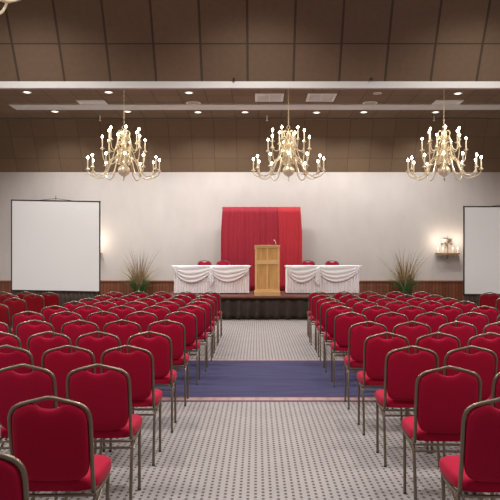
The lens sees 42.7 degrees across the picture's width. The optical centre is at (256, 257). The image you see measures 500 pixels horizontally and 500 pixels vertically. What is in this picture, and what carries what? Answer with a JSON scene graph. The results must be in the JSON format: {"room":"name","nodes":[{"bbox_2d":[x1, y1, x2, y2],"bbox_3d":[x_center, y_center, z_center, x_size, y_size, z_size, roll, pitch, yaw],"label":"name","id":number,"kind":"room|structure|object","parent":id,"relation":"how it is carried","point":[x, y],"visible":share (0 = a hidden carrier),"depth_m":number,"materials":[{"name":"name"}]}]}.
{"room":"event hall","nodes":[
{"label":"event hall","id":0,"kind":"room"},
{"bbox_2d":[0,0,499,80],"bbox_3d":[0.000,-3.405,9.222,19.200,1.510,0.930,0,0,0],"label":"ceiling","id":1,"kind":"structure","parent":0,"point":[41,40],"depth_m":9.30,"materials":[{"name":"wood"}]},
{"bbox_2d":[0,81,499,88],"bbox_3d":[0.000,-2.608,9.630,19.200,0.113,0.060,0,0,0],"label":"trim","id":2,"kind":"structure","parent":1,"relation":"attached to","point":[3,84],"depth_m":9.60,"materials":[{"name":"white paint"}]},
{"bbox_2d":[0,172,499,279],"bbox_3d":[0.000,-0.515,19.600,19.200,4.200,0.200,0,0,0],"label":"wall","id":3,"kind":"structure","parent":0,"point":[174,218],"depth_m":19.50,"materials":[{"name":"paint"}]},
{"bbox_2d":[0,280,462,281],"bbox_3d":[0.000,0.705,19.475,19.200,0.040,0.050,0,0,0],"label":"trim","id":4,"kind":"structure","parent":3,"relation":"attached to","point":[0,280],"depth_m":19.49,"materials":[{"name":"brown wood"}]},
{"bbox_2d":[0,282,463,304],"bbox_3d":[0.000,1.105,19.485,19.200,0.760,0.030,0,0,0],"label":"wainscoting","id":5,"kind":"structure","parent":3,"relation":"attached to","point":[454,290],"depth_m":19.47,"materials":[{"name":"brown wood"}]},
{"bbox_2d":[435,236,459,258],"bbox_3d":[5.774,-0.327,19.370,0.720,0.700,0.430,0,0,0],"label":"wall sconce","id":6,"kind":"object","parent":3,"relation":"attached to","point":[447,240],"visible":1,"depth_m":19.32,"materials":[{"name":"gold metal"}]},
{"bbox_2d":[0,319,499,499],"bbox_3d":[0.000,1.645,9.350,19.200,0.120,20.700,0,0,0],"label":"floor","id":7,"kind":"structure","parent":0,"point":[214,450],"depth_m":5.24,"materials":[{"name":"carpet"}]},
{"bbox_2d":[0,331,21,353],"bbox_3d":[-2.346,1.123,6.040,0.432,0.923,0.507,0,0,0],"label":"banquet chair","id":8,"kind":"object","parent":7,"relation":"on","point":[10,339],"visible":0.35,"depth_m":5.80,"materials":[{"name":"red fabric"}]},
{"bbox_2d":[0,452,28,499],"bbox_3d":[-1.020,1.123,2.502,0.432,0.923,0.507,0,0,0],"label":"banquet chair","id":9,"kind":"object","parent":7,"relation":"on","point":[14,485],"visible":1,"depth_m":2.26,"materials":[{"name":"red fabric"}]},
{"bbox_2d":[3,297,26,327],"bbox_3d":[-4.056,1.123,10.966,0.432,0.923,0.507,0,0,3],"label":"banquet chair","id":10,"kind":"object","parent":7,"relation":"on","point":[15,307],"visible":0.38,"depth_m":10.73,"materials":[{"name":"red fabric"}]},
{"bbox_2d":[0,345,33,373],"bbox_3d":[-1.917,1.123,5.117,0.432,0.923,0.507,0,0,-1],"label":"banquet chair","id":11,"kind":"object","parent":7,"relation":"on","point":[20,356],"visible":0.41,"depth_m":4.87,"materials":[{"name":"red fabric"}]},
{"bbox_2d":[0,364,57,499],"bbox_3d":[-1.470,1.123,4.255,0.432,0.923,0.507,0,0,-1],"label":"banquet chair","id":12,"kind":"object","parent":7,"relation":"on","point":[15,388],"visible":0.58,"depth_m":4.02,"materials":[{"name":"red fabric"}]},
{"bbox_2d":[23,294,44,315],"bbox_3d":[-4.136,1.123,12.104,0.432,0.923,0.507,0,0,3],"label":"banquet chair","id":13,"kind":"object","parent":7,"relation":"on","point":[34,304],"visible":0.5,"depth_m":11.87,"materials":[{"name":"red fabric"}]},
{"bbox_2d":[27,331,71,369],"bbox_3d":[-1.889,1.123,6.040,0.432,0.923,0.507,0,0,0],"label":"banquet chair","id":14,"kind":"object","parent":7,"relation":"on","point":[38,344],"visible":0.35,"depth_m":5.80,"materials":[{"name":"red fabric"}]},
{"bbox_2d":[41,292,59,309],"bbox_3d":[-4.043,1.123,12.731,0.432,0.923,0.507,0,0,3],"label":"banquet chair","id":15,"kind":"object","parent":7,"relation":"on","point":[53,299],"visible":0.33,"depth_m":12.49,"materials":[{"name":"fabric"}]},
{"bbox_2d":[11,198,100,306],"bbox_3d":[-5.443,-0.049,17.350,2.414,3.281,0.800,0,0,0],"label":"projection screen","id":16,"kind":"object","parent":7,"relation":"on","point":[56,244],"visible":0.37,"depth_m":17.30,"materials":[{"name":"white fabric"}]},
{"bbox_2d":[7,396,111,499],"bbox_3d":[-1.006,1.123,3.322,0.432,0.923,0.507,0,0,-1],"label":"banquet chair","id":17,"kind":"object","parent":7,"relation":"on","point":[55,447],"visible":0.88,"depth_m":3.10,"materials":[{"name":"red fabric"}]},
{"bbox_2d":[41,345,104,453],"bbox_3d":[-1.450,1.123,5.117,0.432,0.923,0.507,0,0,-2],"label":"banquet chair","id":18,"kind":"object","parent":7,"relation":"on","point":[60,364],"visible":0.49,"depth_m":4.88,"materials":[{"name":"red fabric"}]},
{"bbox_2d":[77,298,100,309],"bbox_3d":[-2.812,1.123,10.913,0.432,0.923,0.507,0,0,-1],"label":"banquet chair","id":19,"kind":"object","parent":7,"relation":"on","point":[91,303],"visible":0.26,"depth_m":10.66,"materials":[{"name":"red fabric"}]},
{"bbox_2d":[76,331,120,373],"bbox_3d":[-1.450,1.123,6.040,0.432,0.923,0.507,0,0,-2],"label":"banquet chair","id":20,"kind":"object","parent":7,"relation":"on","point":[97,346],"visible":0.34,"depth_m":5.80,"materials":[{"name":"red fabric"}]},
{"bbox_2d":[64,364,141,499],"bbox_3d":[-1.004,1.123,4.254,0.432,0.923,0.507,0,0,-1],"label":"banquet chair","id":21,"kind":"object","parent":7,"relation":"on","point":[108,395],"visible":0.76,"depth_m":4.04,"materials":[{"name":"red fabric"}]},
{"bbox_2d":[104,298,127,309],"bbox_3d":[-2.349,1.123,10.913,0.432,0.923,0.507,0,0,-1],"label":"banquet chair","id":22,"kind":"object","parent":7,"relation":"on","point":[122,301],"visible":0.27,"depth_m":10.67,"materials":[{"name":"red fabric"}]},
{"bbox_2d":[99,345,161,465],"bbox_3d":[-0.994,1.123,5.117,0.432,0.923,0.507,0,0,-1],"label":"banquet chair","id":23,"kind":"object","parent":7,"relation":"on","point":[139,365],"visible":0.74,"depth_m":4.89,"materials":[{"name":"red fabric"}]},
{"bbox_2d":[115,246,164,294],"bbox_3d":[-3.506,0.573,18.701,1.854,2.025,1.307,0,0,0],"label":"potted grass","id":24,"kind":"object","parent":7,"relation":"on","point":[140,282],"depth_m":18.71,"materials":[{"name":"brown"}]},
{"bbox_2d":[133,298,156,308],"bbox_3d":[-1.874,1.123,10.913,0.432,0.923,0.507,0,0,-2],"label":"banquet chair","id":25,"kind":"object","parent":7,"relation":"on","point":[151,302],"visible":0.19,"depth_m":10.67,"materials":[{"name":"red fabric"}]},
{"bbox_2d":[127,331,176,432],"bbox_3d":[-0.985,1.123,6.040,0.432,0.923,0.507,0,0,-2],"label":"banquet chair","id":26,"kind":"object","parent":7,"relation":"on","point":[160,346],"visible":0.68,"depth_m":5.82,"materials":[{"name":"red fabric"}]},
{"bbox_2d":[162,298,185,307],"bbox_3d":[-1.399,1.123,10.913,0.432,0.923,0.507,0,0,-1],"label":"banquet chair","id":27,"kind":"object","parent":7,"relation":"on","point":[181,303],"visible":0.23,"depth_m":10.67,"materials":[{"name":"red fabric"}]},
{"bbox_2d":[189,298,215,352],"bbox_3d":[-0.926,1.123,10.913,0.432,0.923,0.507,0,0,-2],"label":"banquet chair","id":28,"kind":"object","parent":7,"relation":"on","point":[209,301],"visible":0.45,"depth_m":10.68,"materials":[{"name":"brown metal"}]},
{"bbox_2d":[196,295,218,345],"bbox_3d":[-0.922,1.123,11.813,0.432,0.923,0.507,0,0,0],"label":"banquet chair","id":29,"kind":"object","parent":7,"relation":"on","point":[214,299],"visible":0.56,"depth_m":11.59,"materials":[{"name":"red fabric"}]},
{"bbox_2d":[201,291,221,337],"bbox_3d":[-0.926,1.123,12.994,0.432,0.923,0.507,0,0,-1],"label":"banquet chair","id":30,"kind":"object","parent":7,"relation":"on","point":[219,313],"visible":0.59,"depth_m":12.77,"materials":[{"name":"red fabric"}]},
{"bbox_2d":[170,290,359,319],"bbox_3d":[0.230,1.280,17.900,5.466,0.590,3.080,0,0,0],"label":"stage","id":31,"kind":"object","parent":7,"relation":"on","point":[238,306],"visible":0.34,"depth_m":16.44,"materials":[{"name":"brown wood"}]},
{"bbox_2d":[221,207,301,289],"bbox_3d":[0.135,-0.271,19.150,2.427,2.511,0.280,0,0,0],"label":"curtain","id":32,"kind":"object","parent":31,"relation":"on","point":[242,228],"visible":0.59,"depth_m":19.11,"materials":[{"name":"red fabric"}]},
{"bbox_2d":[254,245,279,295],"bbox_3d":[0.267,0.324,16.810,0.678,1.322,0.500,0,0,0],"label":"podium","id":33,"kind":"object","parent":31,"relation":"on","point":[267,257],"visible":0.99,"depth_m":16.62,"materials":[{"name":"brown wood"}]},
{"bbox_3d":[-1.247,0.595,17.830,1.971,0.770,0.700,0,0,0],"label":"folding table","id":34,"kind":"object","parent":31,"relation":"on","visible":0},
{"bbox_2d":[172,265,250,292],"bbox_3d":[-1.247,0.578,17.798,2.194,0.754,0.834,0,0,0],"label":"table skirt","id":35,"kind":"object","parent":34,"relation":"on","point":[190,278],"visible":1,"depth_m":17.42,"materials":[{"name":"white fabric"}]},
{"bbox_3d":[1.800,0.595,17.830,1.903,0.770,0.700,0,0,0],"label":"folding table","id":36,"kind":"object","parent":31,"relation":"on","visible":0},
{"bbox_2d":[285,265,361,292],"bbox_3d":[1.800,0.578,17.798,2.125,0.754,0.834,0,0,0],"label":"table skirt","id":37,"kind":"object","parent":36,"relation":"on","point":[299,278],"visible":1,"depth_m":17.42,"materials":[{"name":"white fabric"}]},
{"bbox_2d":[155,359,383,401],"bbox_3d":[0.000,1.583,8.514,19.200,0.005,2.912,0,0,0],"label":"band","id":38,"kind":"object","parent":7,"relation":"on","point":[224,380],"visible":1,"depth_m":8.06,"materials":[{"name":"blue carpet"}]},
{"bbox_2d":[0,322,9,337],"bbox_3d":[-2.856,1.117,7.073,0.432,0.923,0.507,0,0,-1],"label":"banquet chair","id":39,"kind":"object","parent":38,"relation":"on","point":[4,327],"visible":0.23,"depth_m":6.83,"materials":[{"name":"red fabric"}]},
{"bbox_2d":[0,304,12,333],"bbox_3d":[-3.848,1.117,9.681,0.432,0.923,0.507,0,0,3],"label":"banquet chair","id":40,"kind":"object","parent":38,"relation":"on","point":[4,310],"visible":0.34,"depth_m":9.44,"materials":[{"name":"red fabric"}]},
{"bbox_2d":[12,311,44,334],"bbox_3d":[-2.852,1.117,8.197,0.432,0.923,0.507,0,0,-2],"label":"banquet chair","id":41,"kind":"object","parent":38,"relation":"on","point":[19,318],"visible":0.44,"depth_m":7.95,"materials":[{"name":"red fabric"}]},
{"bbox_2d":[16,319,54,349],"bbox_3d":[-2.380,1.117,7.073,0.432,0.923,0.507,0,0,-2],"label":"banquet chair","id":42,"kind":"object","parent":38,"relation":"on","point":[25,330],"visible":0.38,"depth_m":6.83,"materials":[{"name":"red fabric"}]},
{"bbox_2d":[40,305,69,322],"bbox_3d":[-2.816,1.117,9.147,0.432,0.923,0.507,0,0,-1],"label":"banquet chair","id":43,"kind":"object","parent":38,"relation":"on","point":[47,312],"visible":0.3,"depth_m":8.90,"materials":[{"name":"red fabric"}]},
{"bbox_2d":[50,311,82,336],"bbox_3d":[-2.385,1.117,8.197,0.432,0.923,0.507,0,0,-2],"label":"banquet chair","id":44,"kind":"object","parent":38,"relation":"on","point":[57,320],"visible":0.36,"depth_m":7.95,"materials":[{"name":"red fabric"}]},
{"bbox_2d":[62,301,88,314],"bbox_3d":[-2.800,1.117,10.051,0.432,0.923,0.507,0,0,-2],"label":"banquet chair","id":45,"kind":"object","parent":38,"relation":"on","point":[70,307],"visible":0.27,"depth_m":9.80,"materials":[{"name":"red fabric"}]},
{"bbox_2d":[61,319,99,352],"bbox_3d":[-1.896,1.117,7.073,0.432,0.923,0.507,0,0,-1],"label":"banquet chair","id":46,"kind":"object","parent":38,"relation":"on","point":[73,331],"visible":0.38,"depth_m":6.83,"materials":[{"name":"red fabric"}]},
{"bbox_2d":[74,305,102,324],"bbox_3d":[-2.362,1.117,9.147,0.432,0.923,0.507,0,0,-1],"label":"banquet chair","id":47,"kind":"object","parent":38,"relation":"on","point":[84,313],"visible":0.3,"depth_m":8.90,"materials":[{"name":"red fabric"}]},
{"bbox_2d":[87,311,119,337],"bbox_3d":[-1.922,1.117,8.197,0.432,0.923,0.507,0,0,-1],"label":"banquet chair","id":48,"kind":"object","parent":38,"relation":"on","point":[95,318],"visible":0.38,"depth_m":7.95,"materials":[{"name":"red fabric"}]},
{"bbox_2d":[91,301,117,315],"bbox_3d":[-2.340,1.117,10.051,0.432,0.923,0.507,0,0,-1],"label":"banquet chair","id":49,"kind":"object","parent":38,"relation":"on","point":[102,307],"visible":0.24,"depth_m":9.80,"materials":[{"name":"red fabric"}]},
{"bbox_2d":[107,305,136,325],"bbox_3d":[-1.885,1.117,9.147,0.432,0.923,0.507,0,0,-2],"label":"banquet chair","id":50,"kind":"object","parent":38,"relation":"on","point":[122,314],"visible":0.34,"depth_m":8.90,"materials":[{"name":"red fabric"}]},
{"bbox_2d":[103,319,141,352],"bbox_3d":[-1.449,1.117,7.073,0.432,0.923,0.507,0,0,-2],"label":"banquet chair","id":51,"kind":"object","parent":38,"relation":"on","point":[124,332],"visible":0.41,"depth_m":6.83,"materials":[{"name":"red fabric"}]},
{"bbox_2d":[122,301,147,315],"bbox_3d":[-1.874,1.117,10.051,0.432,0.923,0.507,0,0,-2],"label":"banquet chair","id":52,"kind":"object","parent":38,"relation":"on","point":[141,305],"visible":0.27,"depth_m":9.80,"materials":[{"name":"red fabric"}]},
{"bbox_2d":[125,311,158,384],"bbox_3d":[-1.446,1.117,8.197,0.432,0.923,0.507,0,0,-2],"label":"banquet chair","id":53,"kind":"object","parent":38,"relation":"on","point":[143,321],"visible":0.3,"depth_m":7.95,"materials":[{"name":"red fabric"}]},
{"bbox_2d":[141,305,169,324],"bbox_3d":[-1.411,1.117,9.147,0.432,0.923,0.507,0,0,0],"label":"banquet chair","id":54,"kind":"object","parent":38,"relation":"on","point":[162,312],"visible":0.28,"depth_m":8.90,"materials":[{"name":"red fabric"}]},
{"bbox_2d":[153,301,179,314],"bbox_3d":[-1.392,1.117,10.051,0.432,0.923,0.507,0,0,-1],"label":"banquet chair","id":55,"kind":"object","parent":38,"relation":"on","point":[173,307],"visible":0.23,"depth_m":9.80,"materials":[{"name":"red fabric"}]},
{"bbox_2d":[147,319,188,405],"bbox_3d":[-0.977,1.117,7.073,0.432,0.923,0.507,0,0,-2],"label":"banquet chair","id":56,"kind":"object","parent":38,"relation":"on","point":[175,331],"visible":0.59,"depth_m":6.85,"materials":[{"name":"red fabric"}]},
{"bbox_2d":[163,311,200,384],"bbox_3d":[-0.950,1.117,8.197,0.432,0.923,0.507,0,0,0],"label":"banquet chair","id":57,"kind":"object","parent":38,"relation":"on","point":[188,320],"visible":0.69,"depth_m":7.97,"materials":[{"name":"red fabric"}]},
{"bbox_2d":[176,305,207,371],"bbox_3d":[-0.924,1.117,9.147,0.432,0.923,0.507,0,0,-2],"label":"banquet chair","id":58,"kind":"object","parent":38,"relation":"on","point":[199,312],"visible":0.56,"depth_m":8.93,"materials":[{"name":"brown metal"}]},
{"bbox_2d":[186,301,213,360],"bbox_3d":[-0.905,1.117,10.051,0.432,0.923,0.507,0,0,0],"label":"banquet chair","id":59,"kind":"object","parent":38,"relation":"on","point":[209,328],"visible":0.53,"depth_m":9.83,"materials":[{"name":"brown metal"}]},
{"bbox_2d":[317,301,346,360],"bbox_3d":[1.181,1.117,10.097,0.432,0.923,0.507,0,0,1],"label":"banquet chair","id":60,"kind":"object","parent":38,"relation":"on","point":[323,308],"visible":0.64,"depth_m":9.87,"materials":[{"name":"red fabric"}]},
{"bbox_2d":[323,305,355,371],"bbox_3d":[1.164,1.117,9.091,0.432,0.923,0.507,0,0,2],"label":"banquet chair","id":61,"kind":"object","parent":38,"relation":"on","point":[332,313],"visible":0.59,"depth_m":8.87,"materials":[{"name":"red fabric"}]},
{"bbox_2d":[330,312,367,386],"bbox_3d":[1.155,1.117,8.066,0.432,0.923,0.507,0,0,1],"label":"banquet chair","id":62,"kind":"object","parent":38,"relation":"on","point":[342,324],"visible":0.64,"depth_m":7.85,"materials":[{"name":"red fabric"}]},
{"bbox_2d":[353,301,378,315],"bbox_3d":[1.689,1.117,10.096,0.432,0.923,0.507,0,0,2],"label":"banquet chair","id":63,"kind":"object","parent":38,"relation":"on","point":[358,307],"visible":0.3,"depth_m":9.85,"materials":[{"name":"red fabric"}]},
{"bbox_2d":[361,305,390,370],"bbox_3d":[1.656,1.117,9.091,0.432,0.923,0.507,0,0,0],"label":"banquet chair","id":64,"kind":"object","parent":38,"relation":"on","point":[371,314],"visible":0.29,"depth_m":8.85,"materials":[{"name":"red fabric"}]},
{"bbox_2d":[375,312,407,338],"bbox_3d":[1.656,1.117,8.066,0.432,0.923,0.507,0,0,2],"label":"banquet chair","id":65,"kind":"object","parent":38,"relation":"on","point":[390,323],"visible":0.33,"depth_m":7.82,"materials":[{"name":"red fabric"}]},
{"bbox_2d":[385,301,410,316],"bbox_3d":[2.178,1.117,10.097,0.432,0.923,0.507,0,0,0],"label":"banquet chair","id":66,"kind":"object","parent":38,"relation":"on","point":[393,307],"visible":0.31,"depth_m":9.85,"materials":[{"name":"red fabric"}]},
{"bbox_2d":[396,305,425,326],"bbox_3d":[2.138,1.117,9.091,0.432,0.923,0.507,0,0,0],"label":"banquet chair","id":67,"kind":"object","parent":38,"relation":"on","point":[411,314],"visible":0.32,"depth_m":8.85,"materials":[{"name":"red fabric"}]},
{"bbox_2d":[418,301,443,316],"bbox_3d":[2.687,1.117,10.096,0.432,0.923,0.507,0,0,1],"label":"banquet chair","id":68,"kind":"object","parent":38,"relation":"on","point":[428,308],"visible":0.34,"depth_m":9.85,"materials":[{"name":"red fabric"}]},
{"bbox_2d":[414,312,447,338],"bbox_3d":[2.136,1.117,8.066,0.432,0.923,0.507,0,0,2],"label":"banquet chair","id":69,"kind":"object","parent":38,"relation":"on","point":[435,322],"visible":0.34,"depth_m":7.82,"materials":[{"name":"red fabric"}]},
{"bbox_2d":[433,305,462,326],"bbox_3d":[2.650,1.117,9.091,0.432,0.923,0.507,0,0,2],"label":"banquet chair","id":70,"kind":"object","parent":38,"relation":"on","point":[451,315],"visible":0.27,"depth_m":8.85,"materials":[{"name":"red fabric"}]},
{"bbox_2d":[451,301,477,315],"bbox_3d":[3.207,1.117,10.096,0.432,0.923,0.507,0,0,2],"label":"banquet chair","id":71,"kind":"object","parent":38,"relation":"on","point":[467,308],"visible":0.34,"depth_m":9.85,"materials":[{"name":"red fabric"}]},
{"bbox_2d":[455,312,488,334],"bbox_3d":[2.636,1.117,8.066,0.432,0.923,0.507,0,0,1],"label":"banquet chair","id":72,"kind":"object","parent":38,"relation":"on","point":[479,321],"visible":0.37,"depth_m":7.82,"materials":[{"name":"red fabric"}]},
{"bbox_2d":[469,305,498,324],"bbox_3d":[3.151,1.117,9.091,0.432,0.923,0.507,0,0,0],"label":"banquet chair","id":73,"kind":"object","parent":38,"relation":"on","point":[491,313],"visible":0.32,"depth_m":8.85,"materials":[{"name":"red fabric"}]},
{"bbox_2d":[307,291,328,337],"bbox_3d":[1.239,1.123,12.994,0.432,0.923,0.507,0,0,1],"label":"banquet chair","id":74,"kind":"object","parent":7,"relation":"on","point":[313,294],"visible":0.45,"depth_m":12.78,"materials":[{"name":"brown metal"}]},
{"bbox_2d":[309,294,333,344],"bbox_3d":[1.191,1.123,11.877,0.432,0.923,0.507,0,0,1],"label":"banquet chair","id":75,"kind":"object","parent":7,"relation":"on","point":[314,299],"visible":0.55,"depth_m":11.66,"materials":[{"name":"red fabric"}]},
{"bbox_2d":[314,297,340,352],"bbox_3d":[1.209,1.123,10.966,0.432,0.923,0.507,0,0,2],"label":"banquet chair","id":76,"kind":"object","parent":7,"relation":"on","point":[320,302],"visible":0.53,"depth_m":10.75,"materials":[{"name":"red fabric"}]},
{"bbox_2d":[339,294,360,304],"bbox_3d":[1.690,1.123,11.877,0.432,0.923,0.507,0,0,0],"label":"banquet chair","id":77,"kind":"object","parent":7,"relation":"on","point":[343,299],"visible":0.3,"depth_m":11.63,"materials":[{"name":"red fabric"}]},
{"bbox_2d":[345,297,369,351],"bbox_3d":[1.696,1.123,10.967,0.432,0.923,0.507,0,0,0],"label":"banquet chair","id":78,"kind":"object","parent":7,"relation":"on","point":[351,302],"visible":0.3,"depth_m":10.72,"materials":[{"name":"red fabric"}]},
{"bbox_2d":[344,321,388,408],"bbox_3d":[1.169,1.117,6.912,0.432,0.923,0.507,0,0,2],"label":"banquet chair","id":79,"kind":"object","parent":7,"relation":"on","point":[357,333],"visible":0.68,"depth_m":6.69,"materials":[{"name":"red fabric"}]},
{"bbox_2d":[357,332,409,434],"bbox_3d":[1.167,1.123,5.962,0.432,0.923,0.507,0,0,2],"label":"banquet chair","id":80,"kind":"object","parent":7,"relation":"on","point":[375,348],"visible":0.62,"depth_m":5.75,"materials":[{"name":"red fabric"}]},
{"bbox_2d":[376,297,399,309],"bbox_3d":[2.194,1.123,10.967,0.432,0.923,0.507,0,0,0],"label":"banquet chair","id":81,"kind":"object","parent":7,"relation":"on","point":[381,302],"visible":0.24,"depth_m":10.72,"materials":[{"name":"red fabric"}]},
{"bbox_2d":[379,244,426,297],"bbox_3d":[4.294,0.580,18.660,1.939,2.010,1.392,0,0,0],"label":"potted grass","id":82,"kind":"object","parent":7,"relation":"on","point":[405,284],"depth_m":18.71,"materials":[{"name":"brown"}]},
{"bbox_2d":[398,291,411,297],"bbox_3d":[4.359,1.285,18.850,0.430,0.600,0.430,0,0,0],"label":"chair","id":83,"kind":"object","parent":82,"relation":"attached to","point":[405,292],"depth_m":18.67,"materials":[{"name":"white"}]},
{"bbox_2d":[375,345,439,467],"bbox_3d":[1.181,1.123,5.090,0.432,0.923,0.507,0,0,1],"label":"banquet chair","id":84,"kind":"object","parent":7,"relation":"on","point":[402,369],"visible":0.76,"depth_m":4.87,"materials":[{"name":"red fabric"}]},
{"bbox_2d":[392,321,431,408],"bbox_3d":[1.622,1.117,6.913,0.432,0.923,0.507,0,0,1],"label":"banquet chair","id":85,"kind":"object","parent":7,"relation":"on","point":[412,334],"visible":0.38,"depth_m":6.67,"materials":[{"name":"red fabric"}]},
{"bbox_2d":[406,297,429,309],"bbox_3d":[2.696,1.123,10.967,0.432,0.923,0.507,0,0,0],"label":"banquet chair","id":86,"kind":"object","parent":7,"relation":"on","point":[410,301],"visible":0.22,"depth_m":10.72,"materials":[{"name":"red fabric"}]},
{"bbox_2d":[405,332,460,414],"bbox_3d":[1.622,1.123,5.962,0.432,0.923,0.507,0,0,0],"label":"banquet chair","id":87,"kind":"object","parent":7,"relation":"on","point":[443,346],"visible":0.41,"depth_m":5.72,"materials":[{"name":"red fabric"}]},
{"bbox_2d":[423,294,444,304],"bbox_3d":[3.218,1.123,11.877,0.432,0.923,0.507,0,0,1],"label":"banquet chair","id":88,"kind":"object","parent":7,"relation":"on","point":[428,298],"visible":0.23,"depth_m":11.63,"materials":[{"name":"red fabric"}]},
{"bbox_2d":[401,366,482,499],"bbox_3d":[1.192,1.123,4.180,0.432,0.923,0.507,0,0,2],"label":"banquet chair","id":89,"kind":"object","parent":7,"relation":"on","point":[440,403],"visible":0.84,"depth_m":3.97,"materials":[{"name":"red fabric"}]},
{"bbox_2d":[437,298,458,309],"bbox_3d":[3.205,1.123,10.967,0.432,0.923,0.507,0,0,1],"label":"banquet chair","id":90,"kind":"object","parent":7,"relation":"on","point":[445,303],"visible":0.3,"depth_m":10.72,"materials":[{"name":"red fabric"}]},
{"bbox_2d":[437,321,476,352],"bbox_3d":[2.102,1.117,6.912,0.432,0.923,0.507,0,0,2],"label":"banquet chair","id":91,"kind":"object","parent":7,"relation":"on","point":[464,333],"visible":0.26,"depth_m":6.67,"materials":[{"name":"red fabric"}]},
{"bbox_2d":[430,345,497,456],"bbox_3d":[1.625,1.123,5.090,0.432,0.923,0.507,0,0,0],"label":"banquet chair","id":92,"kind":"object","parent":7,"relation":"on","point":[485,364],"visible":0.39,"depth_m":4.85,"materials":[{"name":"red fabric"}]},
{"bbox_2d":[439,397,499,499],"bbox_3d":[1.200,1.123,3.304,0.432,0.923,0.507,0,0,2],"label":"banquet chair","id":93,"kind":"object","parent":7,"relation":"on","point":[476,468],"visible":1,"depth_m":3.10,"materials":[{"name":"red fabric"}]},
{"bbox_2d":[463,205,499,306],"bbox_3d":[6.792,0.028,17.350,2.419,3.127,0.800,0,0,0],"label":"projection screen","id":94,"kind":"object","parent":7,"relation":"on","point":[481,224],"visible":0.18,"depth_m":17.30,"materials":[{"name":"white fabric"}]},
{"bbox_2d":[467,332,499,372],"bbox_3d":[2.087,1.123,5.962,0.432,0.923,0.507,0,0,0],"label":"banquet chair","id":95,"kind":"object","parent":7,"relation":"on","point":[478,340],"visible":0.34,"depth_m":5.72,"materials":[{"name":"red fabric"}]},
{"bbox_2d":[473,372,499,499],"bbox_3d":[1.661,1.123,4.180,0.432,0.923,0.507,0,0,1],"label":"banquet chair","id":96,"kind":"object","parent":7,"relation":"on","point":[495,392],"visible":0.23,"depth_m":3.95,"materials":[{"name":"red fabric"}]},
{"bbox_2d":[479,292,499,309],"bbox_3d":[4.543,1.123,12.732,0.432,0.923,0.507,0,0,0],"label":"banquet chair","id":97,"kind":"object","parent":7,"relation":"on","point":[484,299],"visible":0.32,"depth_m":12.49,"materials":[{"name":"red fabric"}]},
{"bbox_2d":[482,321,499,338],"bbox_3d":[2.563,1.117,6.913,0.432,0.923,0.507,0,0,1],"label":"banquet chair","id":98,"kind":"object","parent":7,"relation":"on","point":[492,327],"visible":0.25,"depth_m":6.67,"materials":[{"name":"red fabric"}]},
{"bbox_2d":[0,119,499,171],"bbox_3d":[0.000,-3.370,19.122,19.200,1.510,0.930,0,0,0],"label":"wall paneling","id":99,"kind":"structure","parent":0,"point":[26,145],"depth_m":19.04,"materials":[{"name":"wood"}]},
{"bbox_2d":[0,90,499,117],"bbox_3d":[0.000,-4.125,14.739,19.200,0.100,7.877,0,0,0],"label":"ceiling","id":100,"kind":"structure","parent":0,"point":[7,97],"depth_m":16.56,"materials":[{"name":"wood"}]},
{"bbox_2d":[76,100,107,104],"bbox_3d":[-4.308,-4.065,16.761,0.720,0.020,0.520,0,0,0],"label":"ceiling vent","id":101,"kind":"object","parent":100,"relation":"in","point":[81,102],"visible":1,"depth_m":16.69,"materials":[{"name":"white metal"}]},
{"bbox_2d":[86,90,161,180],"bbox_3d":[-2.805,-2.886,13.500,1.567,2.378,1.567,0,0,-6],"label":"chandelier","id":102,"kind":"object","parent":100,"relation":"hanging from","point":[123,170],"visible":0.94,"depth_m":13.42,"materials":[{"name":"gold metal"}]},
{"bbox_2d":[0,118,499,118],"bbox_3d":[0.000,-4.060,18.647,19.200,0.030,0.080,0,0,0],"label":"trim","id":103,"kind":"structure","parent":100,"relation":"attached to","point":[0,118],"depth_m":18.61,"materials":[{"name":"grey"}]},
{"bbox_2d":[9,104,499,109],"bbox_3d":[1.366,-4.060,17.205,15.868,0.030,0.550,0,0,0],"label":"ceiling strip","id":104,"kind":"object","parent":100,"relation":"attached to","point":[15,106],"visible":1,"depth_m":17.09,"materials":[{"name":"white paint"}]},
{"bbox_2d":[255,93,283,101],"bbox_3d":[0.312,-4.065,16.219,0.720,0.020,0.760,0,0,0],"label":"ceiling vent","id":105,"kind":"object","parent":100,"relation":"in","point":[259,97],"visible":1,"depth_m":16.20,"materials":[{"name":"white metal"}]},
{"bbox_2d":[251,90,325,180],"bbox_3d":[0.664,-2.886,13.500,1.567,2.378,1.567,0,0,-20],"label":"chandelier","id":106,"kind":"object","parent":100,"relation":"hanging from","point":[288,170],"visible":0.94,"depth_m":13.45,"materials":[{"name":"gold metal"}]},
{"bbox_2d":[306,93,336,101],"bbox_3d":[1.622,-4.065,16.219,0.720,0.020,0.760,0,0,0],"label":"ceiling vent","id":107,"kind":"object","parent":100,"relation":"in","point":[311,97],"visible":1,"depth_m":16.20,"materials":[{"name":"white metal"}]},
{"bbox_2d":[406,90,482,180],"bbox_3d":[3.945,-2.886,13.500,1.567,2.378,1.567,0,0,-36],"label":"chandelier","id":108,"kind":"object","parent":100,"relation":"hanging from","point":[443,170],"visible":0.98,"depth_m":13.44,"materials":[{"name":"gold metal"}]},
{"bbox_2d":[431,100,463,104],"bbox_3d":[4.976,-4.065,16.761,0.720,0.020,0.520,0,0,0],"label":"ceiling vent","id":109,"kind":"object","parent":100,"relation":"in","point":[457,102],"visible":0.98,"depth_m":16.69,"materials":[{"name":"white metal"}]},
{"bbox_3d":[0.000,-3.430,10.338,19.200,1.686,0.100,0,-30,0],"label":"ceiling","id":110,"kind":"structure","parent":0,"visible":0},
{"bbox_2d":[0,89,499,89],"bbox_3d":[0.000,-2.683,9.830,19.200,0.105,0.340,0,0,0],"label":"trim","id":111,"kind":"structure","parent":110,"relation":"attached to","point":[0,89],"depth_m":9.99,"materials":[{"name":"white paint"}]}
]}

